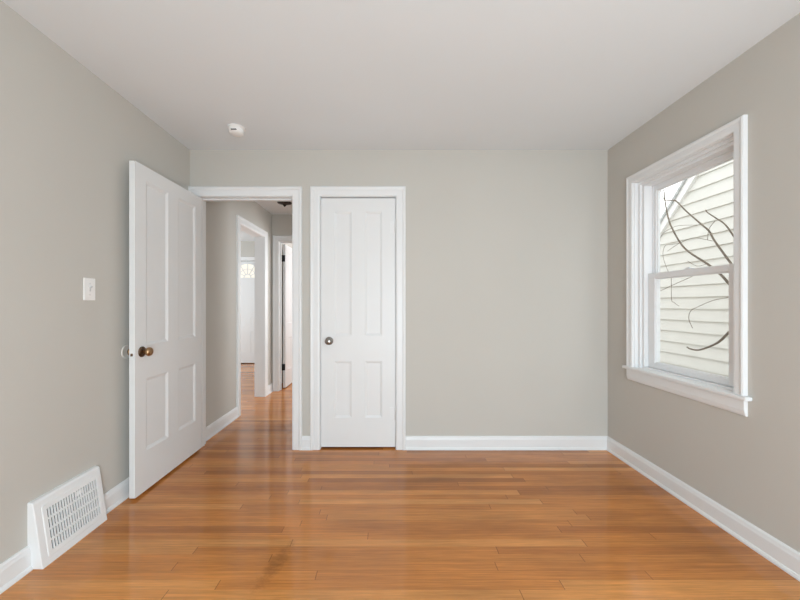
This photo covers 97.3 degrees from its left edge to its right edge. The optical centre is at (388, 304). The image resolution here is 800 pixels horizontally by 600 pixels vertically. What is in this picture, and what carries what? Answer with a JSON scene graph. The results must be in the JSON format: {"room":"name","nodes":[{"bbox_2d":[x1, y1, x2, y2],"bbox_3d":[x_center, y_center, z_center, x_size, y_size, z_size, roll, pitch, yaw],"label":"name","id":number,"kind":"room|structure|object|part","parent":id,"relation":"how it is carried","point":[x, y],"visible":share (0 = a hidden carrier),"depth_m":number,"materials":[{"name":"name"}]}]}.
{"room":"empty bedroom","nodes":[
{"label":"empty bedroom","id":0,"kind":"room"},
{"bbox_2d":[0,0,291,563],"bbox_3d":[-1.643,-0.040,3.750,0.231,2.440,10.701,0,0,-1],"label":"wall","id":1,"kind":"structure","parent":0,"point":[69,140],"depth_m":1.77,"materials":[{"name":"beige paint"}]},
{"bbox_2d":[0,477,128,593],"bbox_3d":[-1.583,1.126,0.652,0.024,0.108,4.403,0,0,-1],"label":"baseboard","id":2,"kind":"structure","parent":1,"relation":"attached to","point":[18,565],"depth_m":1.53,"materials":[{"name":"white paint"}]},
{"bbox_2d":[27,466,106,568],"bbox_3d":[-1.577,1.032,1.750,0.066,0.297,0.369,0,0,-1],"label":"floor vent","id":3,"kind":"object","parent":1,"relation":"attached to","point":[59,518],"visible":0.99,"depth_m":1.70,"materials":[{"name":"white metal"}]},
{"bbox_2d":[41,474,103,555],"bbox_3d":[-1.565,1.034,1.758,0.036,0.234,0.321,0,0,-1],"label":"grille","id":4,"kind":"object","parent":3,"relation":"attached to","point":[70,513],"depth_m":1.73,"materials":[{"name":"white metal"}]},
{"bbox_2d":[83,278,94,299],"bbox_3d":[-1.603,-0.082,1.890,0.019,0.120,0.074,0,0,-1],"label":"light switch","id":5,"kind":"object","parent":1,"relation":"attached to","point":[88,283],"visible":1,"depth_m":1.88,"materials":[{"name":"white plastic"}]},
{"bbox_2d":[121,345,128,358],"bbox_3d":[-1.613,0.291,2.164,0.006,0.086,0.086,0,0,-1],"label":"bumper cover","id":6,"kind":"object","parent":1,"relation":"attached to","point":[125,348],"visible":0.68,"depth_m":2.15,"materials":[{"name":"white plastic"}]},
{"bbox_2d":[206,383,272,440],"bbox_3d":[-1.588,1.126,3.906,0.024,0.108,1.807,0,0,0],"label":"baseboard","id":7,"kind":"structure","parent":1,"relation":"attached to","point":[222,422],"depth_m":3.36,"materials":[{"name":"white paint"}]},
{"bbox_2d":[236,215,267,415],"bbox_3d":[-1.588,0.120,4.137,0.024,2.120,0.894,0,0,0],"label":"trim","id":8,"kind":"structure","parent":1,"relation":"attached to","point":[240,220],"depth_m":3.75,"materials":[{"name":"white paint"}]},
{"bbox_2d":[241,241,254,256],"bbox_3d":[-3.410,-0.040,7.060,3.380,2.440,0.120,0,0,0],"label":"wall","id":9,"kind":"structure","parent":0,"point":[247,247],"depth_m":7.00,"materials":[{"name":"beige paint"}]},
{"bbox_2d":[241,261,254,362],"bbox_3d":[-2.820,0.151,7.035,0.900,2.028,0.058,0,0,0],"label":"door","id":10,"kind":"structure","parent":9,"relation":"in","point":[247,267],"depth_m":7.02,"materials":[{"name":"white paint"}]},
{"bbox_2d":[241,263,254,278],"bbox_3d":[-2.820,-0.670,7.014,0.589,0.318,0.016,0,0,0],"label":"fan light","id":11,"kind":"object","parent":10,"relation":"attached to","point":[247,269],"depth_m":7.02,"materials":[{"name":"white glass"}]},
{"bbox_2d":[241,257,254,260],"bbox_3d":[-2.820,0.117,6.988,1.114,2.127,0.024,0,0,0],"label":"trim","id":12,"kind":"structure","parent":9,"relation":"attached to","point":[242,258],"depth_m":6.98,"materials":[{"name":"white paint"}]},
{"bbox_2d":[272,214,291,382],"bbox_3d":[-0.500,-0.040,4.870,2.200,2.440,0.120,0,0,0],"label":"wall","id":13,"kind":"structure","parent":0,"point":[281,223],"depth_m":4.81,"materials":[{"name":"beige paint"}]},
{"bbox_2d":[273,235,291,390],"bbox_3d":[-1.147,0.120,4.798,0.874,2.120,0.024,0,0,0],"label":"trim","id":14,"kind":"structure","parent":13,"relation":"attached to","point":[276,238],"depth_m":4.79,"materials":[{"name":"white paint"}]},
{"bbox_2d":[282,244,291,387],"bbox_3d":[-1.478,0.162,5.271,0.051,2.012,0.695,0,0,0],"label":"door","id":15,"kind":"structure","parent":13,"relation":"in","point":[287,251],"depth_m":5.07,"materials":[{"name":"white paint"}]},
{"bbox_2d":[190,150,607,435],"bbox_3d":[0.105,-0.040,2.933,3.690,2.440,0.120,0,0,0],"label":"wall","id":16,"kind":"structure","parent":0,"point":[507,250],"depth_m":2.87,"materials":[{"name":"beige paint"}]},
{"bbox_2d":[127,161,201,497],"bbox_3d":[-1.532,0.150,2.491,0.139,2.028,0.775,0,0,0],"label":"door","id":17,"kind":"structure","parent":16,"relation":"in","point":[164,351],"depth_m":2.38,"materials":[{"name":"white paint"}]},
{"bbox_3d":[-1.541,0.302,2.111,0.024,0.058,0.002,0,0,0],"label":"latch plate","id":18,"kind":"part","parent":17,"relation":"part of","materials":[{"name":"white metal"}]},
{"bbox_3d":[-1.487,0.291,2.170,0.051,0.055,0.055,0,0,0],"label":"knob","id":19,"kind":"part","parent":17,"relation":"part of","materials":[{"name":"gold metal"}]},
{"bbox_2d":[188,186,301,449],"bbox_3d":[-1.173,0.112,2.861,0.930,2.137,0.024,0,0,0],"label":"trim","id":20,"kind":"structure","parent":16,"relation":"attached to","point":[295,192],"depth_m":2.86,"materials":[{"name":"white paint"}]},
{"bbox_2d":[200,197,291,446],"bbox_3d":[-1.173,0.150,2.932,0.775,2.060,0.123,0,0,0],"label":"trim","id":21,"kind":"structure","parent":16,"relation":"attached to","point":[204,199],"depth_m":2.93,"materials":[{"name":"white paint"}]},
{"bbox_2d":[310,186,405,449],"bbox_3d":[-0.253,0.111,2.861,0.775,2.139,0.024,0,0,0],"label":"trim","id":22,"kind":"structure","parent":16,"relation":"attached to","point":[316,192],"depth_m":2.86,"materials":[{"name":"white paint"}]},
{"bbox_2d":[321,198,395,446],"bbox_3d":[-0.240,0.148,2.872,0.631,2.036,0.093,0,0,0],"label":"door","id":23,"kind":"structure","parent":16,"relation":"in","point":[358,407],"depth_m":2.88,"materials":[{"name":"white paint"}]},
{"bbox_3d":[-0.490,0.298,2.849,0.056,0.056,0.047,0,0,0],"label":"knob","id":24,"kind":"part","parent":23,"relation":"part of","materials":[{"name":"silver metal"}]},
{"bbox_2d":[302,436,606,449],"bbox_3d":[0.538,1.126,2.861,2.493,0.108,0.024,0,0,0],"label":"baseboard","id":25,"kind":"structure","parent":16,"relation":"attached to","point":[412,442],"depth_m":2.86,"materials":[{"name":"white paint"}]},
{"bbox_2d":[0,363,799,599],"bbox_3d":[-1.625,1.205,3.775,7.150,0.050,10.850,0,0,0],"label":"floor","id":26,"kind":"structure","parent":0,"point":[248,515],"depth_m":1.81,"materials":[{"name":"brown wood"}]},
{"bbox_2d":[1,0,799,240],"bbox_3d":[-1.600,-1.295,3.775,7.200,0.130,10.850,0,0,0],"label":"ceiling","id":27,"kind":"structure","parent":0,"point":[295,74],"depth_m":1.84,"materials":[{"name":"paint"}]},
{"bbox_2d":[227,123,244,136],"bbox_3d":[-1.088,-1.235,2.510,0.120,0.050,0.120,0,0,0],"label":"smoke detector","id":28,"kind":"object","parent":27,"relation":"attached to","point":[237,130],"visible":1,"depth_m":2.48,"materials":[{"name":"white plastic"}]},
{"bbox_2d":[277,201,291,206],"bbox_3d":[-1.118,-1.137,3.770,0.152,0.186,0.152,0,0,0],"label":"hall ceiling light","id":29,"kind":"object","parent":27,"relation":"attached to","point":[284,203],"visible":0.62,"depth_m":3.74,"materials":[{"name":"black metal"}]},
{"bbox_2d":[608,13,799,552],"bbox_3d":[1.847,-0.040,0.696,0.160,2.440,4.593,0,0,0],"label":"wall","id":30,"kind":"structure","parent":0,"point":[750,465],"depth_m":1.74,"materials":[{"name":"beige paint"}]},
{"bbox_2d":[622,115,751,416],"bbox_3d":[1.840,-0.193,2.178,0.198,1.495,0.924,0,0,0],"label":"window","id":31,"kind":"structure","parent":30,"relation":"in","point":[729,142],"depth_m":2.17,"materials":[{"name":"white paint"}]},
{"bbox_3d":[1.865,-0.213,2.177,0.128,1.332,0.746,0,0,0],"label":"frame","id":32,"kind":"part","parent":31,"relation":"part of","materials":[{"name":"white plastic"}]},
{"bbox_3d":[1.857,0.112,2.177,0.028,0.660,0.657,0,0,0],"label":"sash","id":33,"kind":"part","parent":31,"relation":"part of","materials":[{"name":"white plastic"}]},
{"bbox_3d":[1.888,-0.512,2.177,0.022,0.660,0.657,0,0,0],"label":"sash","id":34,"kind":"part","parent":31,"relation":"part of","materials":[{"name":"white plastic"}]},
{"bbox_2d":[607,436,799,580],"bbox_3d":[1.754,1.126,0.662,0.024,0.108,4.423,0,0,0],"label":"baseboard","id":35,"kind":"structure","parent":30,"relation":"attached to","point":[777,552],"depth_m":1.88,"materials":[{"name":"white paint"}]},
{"label":"outside","id":36,"kind":"structure","parent":0,"visible":0},
{"bbox_3d":[8.100,1.630,4.000,11.800,0.100,24.000,0,0,0],"label":"ground","id":37,"kind":"structure","parent":36,"visible":0},
{"bbox_2d":[660,160,732,376],"bbox_3d":[6.383,-1.256,2.200,5.175,5.671,6.860,0,0,0],"label":"house","id":38,"kind":"structure","parent":37,"relation":"on","point":[711,190],"depth_m":4.38,"materials":[{"name":"grey"}]},
{"bbox_2d":[660,190,732,350],"bbox_3d":[2.725,0.191,2.398,0.115,2.824,2.325,0,0,0],"label":"bare tree","id":39,"kind":"object","parent":37,"relation":"on","point":[683,208],"visible":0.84,"depth_m":3.06,"materials":[{"name":"grey plant"}]}
]}

